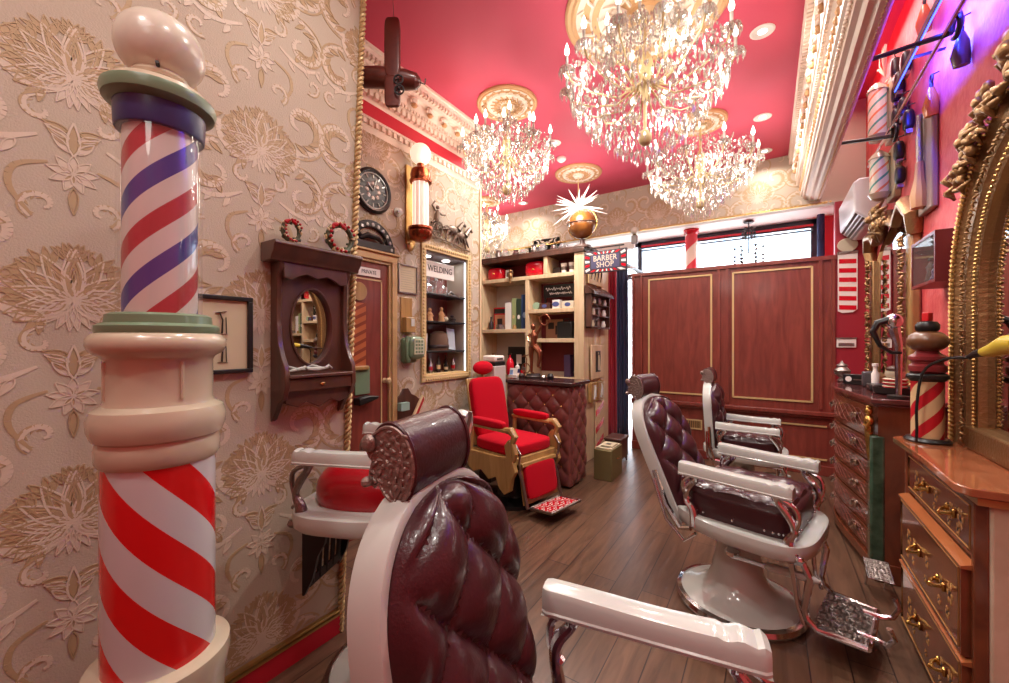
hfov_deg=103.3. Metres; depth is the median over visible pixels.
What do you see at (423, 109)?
trim
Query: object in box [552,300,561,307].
box
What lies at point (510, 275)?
hanging ornament
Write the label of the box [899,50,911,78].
hair clipper
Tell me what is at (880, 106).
pole
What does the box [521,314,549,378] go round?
statuette
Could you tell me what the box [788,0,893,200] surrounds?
trim
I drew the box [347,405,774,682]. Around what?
barber chair
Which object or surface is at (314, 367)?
ornament
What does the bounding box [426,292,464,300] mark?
shelf
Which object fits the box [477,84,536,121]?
ceiling rose
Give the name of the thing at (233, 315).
framed print
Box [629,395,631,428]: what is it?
pavement
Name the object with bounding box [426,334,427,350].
card
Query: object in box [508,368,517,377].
card holder
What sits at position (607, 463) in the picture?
box
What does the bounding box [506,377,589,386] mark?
countertop
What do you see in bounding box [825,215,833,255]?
wall
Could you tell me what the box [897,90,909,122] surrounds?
hair clipper
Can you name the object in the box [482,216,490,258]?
wall
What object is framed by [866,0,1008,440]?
wall
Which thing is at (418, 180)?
wall lamp
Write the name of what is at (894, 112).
hair clipper
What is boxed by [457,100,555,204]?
crystal chandelier
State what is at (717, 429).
barber chair
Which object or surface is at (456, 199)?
wall
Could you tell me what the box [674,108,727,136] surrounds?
ceiling rose
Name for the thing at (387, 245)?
plaque
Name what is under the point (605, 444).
leaflet
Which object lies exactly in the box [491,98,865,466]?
wall
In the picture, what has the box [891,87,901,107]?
hair clipper
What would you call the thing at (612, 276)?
curtain
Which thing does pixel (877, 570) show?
cast footplate
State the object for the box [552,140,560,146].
recessed light
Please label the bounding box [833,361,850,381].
urn
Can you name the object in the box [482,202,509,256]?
crystal chandelier
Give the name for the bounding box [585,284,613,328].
upper cabinet
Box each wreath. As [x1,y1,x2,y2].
[279,218,302,242]
[324,221,355,253]
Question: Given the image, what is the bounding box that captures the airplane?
[363,7,425,107]
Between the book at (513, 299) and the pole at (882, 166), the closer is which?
the pole at (882, 166)
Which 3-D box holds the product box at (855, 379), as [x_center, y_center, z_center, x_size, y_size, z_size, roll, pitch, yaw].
[2.660,0.286,3.012,0.082,0.075,0.140,0,0,-27]
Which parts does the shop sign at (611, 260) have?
hanging rod, name panel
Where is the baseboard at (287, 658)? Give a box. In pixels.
[235,616,339,682]
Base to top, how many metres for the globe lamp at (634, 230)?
0.215 m
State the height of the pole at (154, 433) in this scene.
2.147 m
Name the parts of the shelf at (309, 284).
crown, drawer, shelf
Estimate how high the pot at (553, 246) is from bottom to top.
0.085 m
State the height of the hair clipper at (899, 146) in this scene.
0.198 m
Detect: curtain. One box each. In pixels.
[608,271,616,434]
[617,270,628,437]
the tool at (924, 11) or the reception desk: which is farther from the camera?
the reception desk
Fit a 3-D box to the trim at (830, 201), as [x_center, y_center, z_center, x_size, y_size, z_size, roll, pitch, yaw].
[1.544,-1.416,5.198,4.229,0.022,0.024,0,0,33]
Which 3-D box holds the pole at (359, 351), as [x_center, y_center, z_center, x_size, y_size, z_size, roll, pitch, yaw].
[-1.007,-0.107,2.774,0.030,0.615,0.140,0,0,33]
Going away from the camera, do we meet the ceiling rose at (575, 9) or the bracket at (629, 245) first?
the ceiling rose at (575, 9)
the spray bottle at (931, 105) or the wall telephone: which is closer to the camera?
the spray bottle at (931, 105)
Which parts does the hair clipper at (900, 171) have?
blade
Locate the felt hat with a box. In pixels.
[428,331,448,350]
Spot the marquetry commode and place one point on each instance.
(954, 561)
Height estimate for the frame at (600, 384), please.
0.220 m
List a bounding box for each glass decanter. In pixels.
[426,277,432,292]
[430,278,441,293]
[441,279,447,294]
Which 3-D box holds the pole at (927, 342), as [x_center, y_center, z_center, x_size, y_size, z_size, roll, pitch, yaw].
[1.987,0.167,1.875,0.164,0.605,0.164,0,0,-7]
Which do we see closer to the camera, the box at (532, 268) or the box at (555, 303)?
the box at (555, 303)
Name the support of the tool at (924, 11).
hanging from the wall at (988, 20)
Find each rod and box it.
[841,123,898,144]
[872,10,963,60]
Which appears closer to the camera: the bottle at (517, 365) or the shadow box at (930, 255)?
the shadow box at (930, 255)
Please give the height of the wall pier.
2.780 m
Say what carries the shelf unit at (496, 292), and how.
on the floor
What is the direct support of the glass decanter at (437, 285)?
on the display niche
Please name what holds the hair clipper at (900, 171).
attached to the wall at (988, 20)
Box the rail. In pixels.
[867,0,966,167]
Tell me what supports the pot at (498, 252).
on the shelf unit at (496, 292)
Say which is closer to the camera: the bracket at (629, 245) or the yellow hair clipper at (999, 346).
the yellow hair clipper at (999, 346)
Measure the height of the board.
0.600 m
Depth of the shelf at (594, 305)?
4.72 m
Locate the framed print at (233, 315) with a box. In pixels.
[198,293,252,374]
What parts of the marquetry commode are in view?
corner post, handle, handle, handle, drawer, drawer, handle, handle, drawer, handle, corner post, moulding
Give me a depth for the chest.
2.31 m
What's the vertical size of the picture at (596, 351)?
0.400 m
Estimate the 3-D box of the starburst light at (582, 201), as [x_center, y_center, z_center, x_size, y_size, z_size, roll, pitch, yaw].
[0.859,-1.661,4.684,0.640,0.537,0.562,0,0,33]
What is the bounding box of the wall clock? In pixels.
[358,167,390,213]
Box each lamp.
[405,143,432,250]
[630,226,638,243]
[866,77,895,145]
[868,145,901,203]
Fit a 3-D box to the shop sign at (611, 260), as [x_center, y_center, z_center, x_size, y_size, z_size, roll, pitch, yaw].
[1.069,-0.879,4.264,0.485,0.278,0.026,0,0,33]
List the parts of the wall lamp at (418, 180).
plate, globe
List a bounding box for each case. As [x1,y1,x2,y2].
[557,318,573,337]
[866,383,883,390]
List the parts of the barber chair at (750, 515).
headrest plate, frame, backrest, armrest, lever, seat, armrest, lever handle, footrest frame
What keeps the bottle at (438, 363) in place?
on the display niche
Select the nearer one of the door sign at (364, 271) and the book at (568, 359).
the door sign at (364, 271)
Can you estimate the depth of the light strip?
2.14 m
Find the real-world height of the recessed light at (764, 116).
0.008 m
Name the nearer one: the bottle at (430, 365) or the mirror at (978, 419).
the mirror at (978, 419)
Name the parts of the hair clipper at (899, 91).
blade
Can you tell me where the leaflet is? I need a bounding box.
[601,441,617,447]
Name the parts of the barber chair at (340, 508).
armrest, seat, armrest, frame, post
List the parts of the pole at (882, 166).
octagonal plate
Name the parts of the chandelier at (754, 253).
stem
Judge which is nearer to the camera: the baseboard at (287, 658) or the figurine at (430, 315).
the baseboard at (287, 658)
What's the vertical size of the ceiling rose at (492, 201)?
0.055 m
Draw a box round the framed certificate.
[397,263,417,294]
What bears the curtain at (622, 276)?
hanging from the rail
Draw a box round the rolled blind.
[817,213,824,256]
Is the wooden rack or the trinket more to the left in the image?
the wooden rack
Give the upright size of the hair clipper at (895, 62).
0.198 m
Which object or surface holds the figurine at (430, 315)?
on the display niche
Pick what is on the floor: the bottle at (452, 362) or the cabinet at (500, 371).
the cabinet at (500, 371)
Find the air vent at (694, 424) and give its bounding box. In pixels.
[686,419,701,429]
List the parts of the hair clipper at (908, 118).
blade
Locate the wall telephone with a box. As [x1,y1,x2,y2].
[401,336,424,362]
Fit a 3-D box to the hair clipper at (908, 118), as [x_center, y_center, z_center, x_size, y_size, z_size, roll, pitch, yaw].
[2.648,-1.459,2.613,0.059,0.198,0.063,0,0,33]
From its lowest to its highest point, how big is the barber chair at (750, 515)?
1.168 m
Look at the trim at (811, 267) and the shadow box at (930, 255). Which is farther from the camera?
the trim at (811, 267)
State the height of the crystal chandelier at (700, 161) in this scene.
0.848 m
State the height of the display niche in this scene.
1.160 m
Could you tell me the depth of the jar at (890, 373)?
2.43 m
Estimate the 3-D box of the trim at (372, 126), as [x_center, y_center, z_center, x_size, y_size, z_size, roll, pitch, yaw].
[-0.831,-1.555,3.060,0.040,0.110,2.190,0,0,33]
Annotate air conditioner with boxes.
[839,177,886,239]
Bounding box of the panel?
[588,273,602,286]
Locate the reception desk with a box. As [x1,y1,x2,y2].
[506,377,589,487]
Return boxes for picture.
[494,307,504,328]
[508,347,524,372]
[590,345,603,379]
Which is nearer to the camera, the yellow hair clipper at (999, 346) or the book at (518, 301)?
the yellow hair clipper at (999, 346)
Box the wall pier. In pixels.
[834,201,865,381]
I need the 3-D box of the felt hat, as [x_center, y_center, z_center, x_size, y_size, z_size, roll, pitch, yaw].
[-0.604,-0.008,3.640,0.180,0.178,0.212,0,0,33]
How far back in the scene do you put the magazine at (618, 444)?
3.98 m
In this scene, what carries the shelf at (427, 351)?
attached to the display niche
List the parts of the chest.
handle, handle, handle, handle, handle, handle, drawer, drawer, drawer, drawer, drawer, handle, handle, handle, handle, handle, handle, drawer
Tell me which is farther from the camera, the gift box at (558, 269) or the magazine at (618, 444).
the gift box at (558, 269)
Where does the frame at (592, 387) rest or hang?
attached to the shelf unit at (496, 292)
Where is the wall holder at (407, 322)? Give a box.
[400,297,414,332]
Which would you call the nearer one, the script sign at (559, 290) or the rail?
the rail
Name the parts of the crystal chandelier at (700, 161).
arm, arm, arm, stem, arm, arm, arm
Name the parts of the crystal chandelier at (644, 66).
bulb, bulb, arm, arm, bulb, arm, arm, arm, arm, arm, arm, arm, stem, arm, arm, arm, arm, arm, arm, arm, arm, bulb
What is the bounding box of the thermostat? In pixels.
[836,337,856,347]
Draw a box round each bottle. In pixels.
[428,359,432,372]
[436,356,440,371]
[444,361,447,371]
[451,358,454,370]
[515,362,519,374]
[871,363,879,382]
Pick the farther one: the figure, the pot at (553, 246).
the figure
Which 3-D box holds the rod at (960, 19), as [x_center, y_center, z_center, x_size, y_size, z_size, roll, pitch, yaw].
[2.068,-1.491,2.019,0.081,0.203,0.478,0,0,-2]
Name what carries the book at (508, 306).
on the shelf unit at (496, 292)
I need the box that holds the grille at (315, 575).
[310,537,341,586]
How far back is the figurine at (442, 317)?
3.66 m
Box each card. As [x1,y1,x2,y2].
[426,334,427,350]
[446,328,455,349]
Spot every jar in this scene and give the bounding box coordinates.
[884,366,905,377]
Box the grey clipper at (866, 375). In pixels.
[862,371,872,386]
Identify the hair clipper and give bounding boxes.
[890,53,899,81]
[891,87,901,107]
[891,106,900,129]
[893,68,904,97]
[893,135,904,164]
[894,159,905,188]
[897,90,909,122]
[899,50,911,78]
[902,102,914,135]
[915,335,1008,442]
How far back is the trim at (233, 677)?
1.65 m
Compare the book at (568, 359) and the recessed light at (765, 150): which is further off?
the book at (568, 359)
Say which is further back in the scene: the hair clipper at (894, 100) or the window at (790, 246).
the window at (790, 246)
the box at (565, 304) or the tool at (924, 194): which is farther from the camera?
the box at (565, 304)
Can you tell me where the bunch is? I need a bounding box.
[877,44,889,83]
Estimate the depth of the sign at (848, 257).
3.96 m
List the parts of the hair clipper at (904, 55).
blade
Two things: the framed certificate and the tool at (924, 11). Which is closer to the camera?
the tool at (924, 11)
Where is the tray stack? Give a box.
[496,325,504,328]
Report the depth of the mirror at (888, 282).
2.99 m
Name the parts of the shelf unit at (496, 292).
shelf, panel, shelf, panel, shelf, shelf, panel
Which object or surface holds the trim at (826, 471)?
attached to the wall at (772, 309)
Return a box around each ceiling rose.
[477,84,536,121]
[482,196,499,206]
[555,163,601,183]
[565,0,729,64]
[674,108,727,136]
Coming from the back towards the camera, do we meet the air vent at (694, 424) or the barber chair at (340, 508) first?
the air vent at (694, 424)
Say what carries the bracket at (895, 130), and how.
attached to the wall at (988, 20)
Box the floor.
[267,429,931,682]
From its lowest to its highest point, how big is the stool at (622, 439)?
0.291 m
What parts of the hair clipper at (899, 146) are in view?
blade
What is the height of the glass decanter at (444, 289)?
0.240 m
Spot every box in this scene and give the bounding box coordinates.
[488,268,505,279]
[525,261,543,275]
[539,303,551,308]
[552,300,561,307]
[553,267,561,272]
[562,301,573,307]
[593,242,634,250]
[594,444,621,481]
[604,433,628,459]
[843,374,861,384]
[911,228,954,289]
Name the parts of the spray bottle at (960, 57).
handle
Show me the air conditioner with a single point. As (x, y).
(856, 205)
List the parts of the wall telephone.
number plate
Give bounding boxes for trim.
[225,607,341,682]
[338,0,366,631]
[361,113,482,189]
[362,39,490,167]
[479,188,481,376]
[494,200,831,252]
[631,397,834,476]
[648,266,826,460]
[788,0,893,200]
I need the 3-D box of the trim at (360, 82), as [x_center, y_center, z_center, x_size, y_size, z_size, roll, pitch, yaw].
[-0.738,-0.306,1.946,0.034,3.361,0.172,0,0,33]
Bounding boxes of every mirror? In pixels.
[292,290,328,362]
[863,195,923,386]
[940,29,1008,469]
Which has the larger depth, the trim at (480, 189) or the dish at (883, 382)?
the trim at (480, 189)
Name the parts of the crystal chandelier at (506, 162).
arm, arm, stem, arm, arm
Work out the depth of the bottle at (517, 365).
4.94 m
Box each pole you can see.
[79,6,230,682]
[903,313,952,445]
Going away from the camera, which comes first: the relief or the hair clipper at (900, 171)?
the hair clipper at (900, 171)
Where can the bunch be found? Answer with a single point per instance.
(883, 72)
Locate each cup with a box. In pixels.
[561,263,566,271]
[569,262,573,271]
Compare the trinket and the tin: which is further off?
the tin
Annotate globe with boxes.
[567,209,597,245]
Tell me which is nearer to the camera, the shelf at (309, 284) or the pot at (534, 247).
the shelf at (309, 284)
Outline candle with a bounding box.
[729,10,733,20]
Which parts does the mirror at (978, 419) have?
frame, rail, moulding, bead moulding, mirror pane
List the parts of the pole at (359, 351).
foot moulding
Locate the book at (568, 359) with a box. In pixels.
[564,355,573,376]
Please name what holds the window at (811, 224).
in the wall at (829, 220)
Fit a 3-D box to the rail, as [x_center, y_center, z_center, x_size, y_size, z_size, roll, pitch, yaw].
[2.251,-1.460,2.139,0.022,0.022,2.850,0,0,33]
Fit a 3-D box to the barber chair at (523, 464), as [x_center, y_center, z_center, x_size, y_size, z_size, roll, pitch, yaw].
[0.122,0.776,3.426,0.620,1.188,1.026,0,0,-45]
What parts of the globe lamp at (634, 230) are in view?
globe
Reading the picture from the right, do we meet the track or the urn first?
the urn
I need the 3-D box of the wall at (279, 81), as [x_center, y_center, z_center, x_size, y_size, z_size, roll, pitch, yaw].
[-1.582,-0.305,0.796,0.122,3.350,2.986,0,0,33]
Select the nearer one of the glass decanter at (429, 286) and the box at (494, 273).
the glass decanter at (429, 286)
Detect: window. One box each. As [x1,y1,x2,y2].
[628,219,816,279]
[628,229,809,377]
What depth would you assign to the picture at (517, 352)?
5.25 m
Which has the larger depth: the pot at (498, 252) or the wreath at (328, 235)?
the pot at (498, 252)
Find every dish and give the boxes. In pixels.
[882,377,908,381]
[882,381,907,385]
[882,385,908,388]
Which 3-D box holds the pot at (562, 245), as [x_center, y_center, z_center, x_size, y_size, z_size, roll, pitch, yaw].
[0.686,-1.116,4.696,0.090,0.070,0.099,0,0,-18]
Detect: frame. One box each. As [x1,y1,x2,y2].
[588,382,596,402]
[595,380,603,399]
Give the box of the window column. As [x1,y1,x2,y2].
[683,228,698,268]
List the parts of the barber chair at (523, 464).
frame, backrest, panel, arm, seat, seat rail, foot rail, arm, leg panel, panel, foot rail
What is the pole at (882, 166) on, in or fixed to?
attached to the wall at (988, 20)
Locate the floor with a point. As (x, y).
(618, 540)
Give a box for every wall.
[0,0,359,682]
[357,99,479,475]
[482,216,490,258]
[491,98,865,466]
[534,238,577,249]
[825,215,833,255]
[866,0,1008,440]
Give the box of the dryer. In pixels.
[870,313,909,399]
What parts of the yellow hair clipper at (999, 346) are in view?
cord, handle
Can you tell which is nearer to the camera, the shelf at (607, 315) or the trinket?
the trinket
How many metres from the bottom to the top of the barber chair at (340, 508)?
1.097 m
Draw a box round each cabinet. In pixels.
[479,365,505,482]
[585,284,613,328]
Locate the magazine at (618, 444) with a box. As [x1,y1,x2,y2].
[596,441,619,450]
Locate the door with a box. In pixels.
[349,245,399,541]
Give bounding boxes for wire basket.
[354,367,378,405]
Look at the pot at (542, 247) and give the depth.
4.82 m
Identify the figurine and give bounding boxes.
[426,308,433,320]
[438,307,447,321]
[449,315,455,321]
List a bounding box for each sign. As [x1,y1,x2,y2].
[357,267,379,277]
[426,260,453,280]
[544,283,573,302]
[583,244,627,273]
[837,238,857,312]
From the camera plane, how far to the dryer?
2.26 m
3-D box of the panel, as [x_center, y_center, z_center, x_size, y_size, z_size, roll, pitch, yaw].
[1.075,-0.810,4.683,0.030,0.300,0.440,0,0,33]
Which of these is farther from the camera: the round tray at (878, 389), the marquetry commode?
the round tray at (878, 389)
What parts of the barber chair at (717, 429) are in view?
headrest plate, frame, backrest, armrest, seat, armrest, lever handle, footrest frame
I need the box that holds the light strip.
[893,0,945,92]
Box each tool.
[909,113,938,216]
[915,0,931,34]
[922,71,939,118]
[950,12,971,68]
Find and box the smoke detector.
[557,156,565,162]
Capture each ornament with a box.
[289,364,332,371]
[508,269,512,282]
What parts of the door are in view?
knob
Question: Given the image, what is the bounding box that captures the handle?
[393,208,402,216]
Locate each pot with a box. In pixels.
[495,250,501,256]
[502,249,509,255]
[531,245,538,251]
[539,244,546,250]
[550,244,558,248]
[559,243,567,247]
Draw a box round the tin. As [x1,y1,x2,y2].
[533,302,538,308]
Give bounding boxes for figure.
[489,317,493,329]
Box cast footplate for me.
[863,557,894,589]
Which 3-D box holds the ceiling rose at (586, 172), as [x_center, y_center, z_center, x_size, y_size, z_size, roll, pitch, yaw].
[0.867,-1.952,4.688,0.540,0.055,0.540,0,0,33]
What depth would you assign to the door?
2.94 m
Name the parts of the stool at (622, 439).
lid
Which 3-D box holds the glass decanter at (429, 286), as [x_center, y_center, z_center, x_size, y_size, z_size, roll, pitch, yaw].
[-0.675,-0.524,3.532,0.090,0.210,0.090,0,0,33]
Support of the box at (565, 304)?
on the shelf unit at (496, 292)
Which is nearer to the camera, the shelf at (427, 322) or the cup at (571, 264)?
the shelf at (427, 322)
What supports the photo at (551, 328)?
on the shelf unit at (496, 292)
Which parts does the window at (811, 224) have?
trim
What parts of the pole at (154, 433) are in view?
globe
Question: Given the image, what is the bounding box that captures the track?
[628,263,644,272]
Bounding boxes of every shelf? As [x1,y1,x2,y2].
[261,239,362,421]
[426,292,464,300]
[426,320,464,324]
[426,350,464,352]
[592,303,608,307]
[592,314,608,317]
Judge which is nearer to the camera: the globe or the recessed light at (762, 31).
the recessed light at (762, 31)
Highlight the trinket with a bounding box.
[547,374,553,379]
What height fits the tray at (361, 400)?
0.059 m
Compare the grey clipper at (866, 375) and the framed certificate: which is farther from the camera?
the framed certificate
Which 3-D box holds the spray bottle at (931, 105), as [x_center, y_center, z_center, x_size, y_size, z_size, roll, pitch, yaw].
[2.401,-1.391,2.249,0.050,0.246,0.065,0,0,-26]
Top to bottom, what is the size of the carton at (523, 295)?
0.430 m
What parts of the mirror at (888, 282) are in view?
rail, mirror pane, rail, rail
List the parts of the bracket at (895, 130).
rod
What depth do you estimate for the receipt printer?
3.90 m
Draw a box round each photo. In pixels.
[495,315,504,327]
[546,319,562,338]
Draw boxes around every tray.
[354,395,378,405]
[872,385,909,395]
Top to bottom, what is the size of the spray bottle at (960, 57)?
0.246 m
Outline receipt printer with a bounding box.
[483,355,504,365]
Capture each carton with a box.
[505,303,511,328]
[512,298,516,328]
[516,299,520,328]
[521,294,524,328]
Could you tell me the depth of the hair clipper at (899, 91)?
2.79 m
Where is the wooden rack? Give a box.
[397,388,424,419]
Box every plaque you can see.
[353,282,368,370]
[357,219,394,253]
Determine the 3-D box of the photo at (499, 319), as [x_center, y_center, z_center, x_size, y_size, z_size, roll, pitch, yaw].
[-0.046,-0.266,5.338,0.200,0.180,0.003,0,0,33]
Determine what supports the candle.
on the crystal chandelier at (644, 66)
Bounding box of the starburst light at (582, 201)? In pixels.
[554,177,606,223]
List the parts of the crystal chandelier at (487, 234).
stem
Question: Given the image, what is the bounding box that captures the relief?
[431,200,472,251]
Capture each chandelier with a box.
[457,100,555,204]
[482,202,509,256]
[558,0,746,168]
[642,121,764,219]
[733,220,764,263]
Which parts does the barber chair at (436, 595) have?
headrest plate, frame, backrest, headrest plate, armrest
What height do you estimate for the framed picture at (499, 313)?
0.300 m
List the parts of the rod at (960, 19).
rod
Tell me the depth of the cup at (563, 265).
4.66 m
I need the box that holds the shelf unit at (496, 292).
[482,244,607,461]
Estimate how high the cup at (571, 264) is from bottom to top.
0.120 m
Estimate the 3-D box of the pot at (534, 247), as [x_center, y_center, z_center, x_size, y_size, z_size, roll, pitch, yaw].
[0.374,-1.139,4.958,0.100,0.115,0.090,0,0,-5]
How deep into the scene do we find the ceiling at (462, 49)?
2.94 m
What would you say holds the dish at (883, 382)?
on the dish at (885, 386)
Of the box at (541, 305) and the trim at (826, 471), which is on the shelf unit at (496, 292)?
the box at (541, 305)
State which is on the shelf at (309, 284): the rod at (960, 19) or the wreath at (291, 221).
the wreath at (291, 221)
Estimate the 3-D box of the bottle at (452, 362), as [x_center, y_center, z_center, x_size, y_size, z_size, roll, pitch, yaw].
[-0.485,0.214,3.766,0.041,0.125,0.041,0,0,33]
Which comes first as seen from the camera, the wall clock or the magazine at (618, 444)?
the wall clock
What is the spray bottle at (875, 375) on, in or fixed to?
on the chest
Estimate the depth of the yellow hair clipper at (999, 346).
1.53 m
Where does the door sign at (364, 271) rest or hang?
attached to the door
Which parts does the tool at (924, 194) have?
handle, blade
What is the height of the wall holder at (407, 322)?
0.280 m
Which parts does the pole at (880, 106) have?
octagonal plate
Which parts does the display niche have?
sill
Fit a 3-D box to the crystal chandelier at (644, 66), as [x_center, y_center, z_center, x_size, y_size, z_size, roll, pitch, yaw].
[0.837,-1.505,2.374,1.041,0.891,1.020,0,0,-3]
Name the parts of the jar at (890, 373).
wooden lid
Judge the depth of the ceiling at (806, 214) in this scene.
5.16 m
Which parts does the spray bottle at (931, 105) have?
handle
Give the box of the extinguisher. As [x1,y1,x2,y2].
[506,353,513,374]
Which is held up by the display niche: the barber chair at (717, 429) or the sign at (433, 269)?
the sign at (433, 269)
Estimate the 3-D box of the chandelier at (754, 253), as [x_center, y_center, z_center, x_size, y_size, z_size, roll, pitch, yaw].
[3.029,-1.219,4.950,0.340,0.542,0.300,0,0,33]
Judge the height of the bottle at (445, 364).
0.100 m
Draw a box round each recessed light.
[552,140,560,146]
[750,23,775,39]
[753,113,771,121]
[760,148,772,153]
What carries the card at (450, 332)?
on the display niche
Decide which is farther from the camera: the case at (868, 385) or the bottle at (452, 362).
the bottle at (452, 362)
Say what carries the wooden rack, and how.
attached to the wall at (456, 199)
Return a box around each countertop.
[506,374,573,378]
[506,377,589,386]
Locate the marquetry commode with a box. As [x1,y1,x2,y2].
[893,436,1008,682]
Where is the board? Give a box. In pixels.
[595,399,603,447]
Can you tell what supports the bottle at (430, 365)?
on the display niche
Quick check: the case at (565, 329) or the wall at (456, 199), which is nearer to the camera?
the wall at (456, 199)
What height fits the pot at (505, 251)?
0.100 m
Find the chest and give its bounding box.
[829,381,947,586]
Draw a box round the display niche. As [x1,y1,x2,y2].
[421,243,470,382]
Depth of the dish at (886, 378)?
2.43 m
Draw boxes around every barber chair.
[287,409,472,682]
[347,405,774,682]
[465,361,580,515]
[625,373,901,652]
[700,367,825,502]
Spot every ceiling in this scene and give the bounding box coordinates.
[364,0,904,216]
[576,205,833,246]

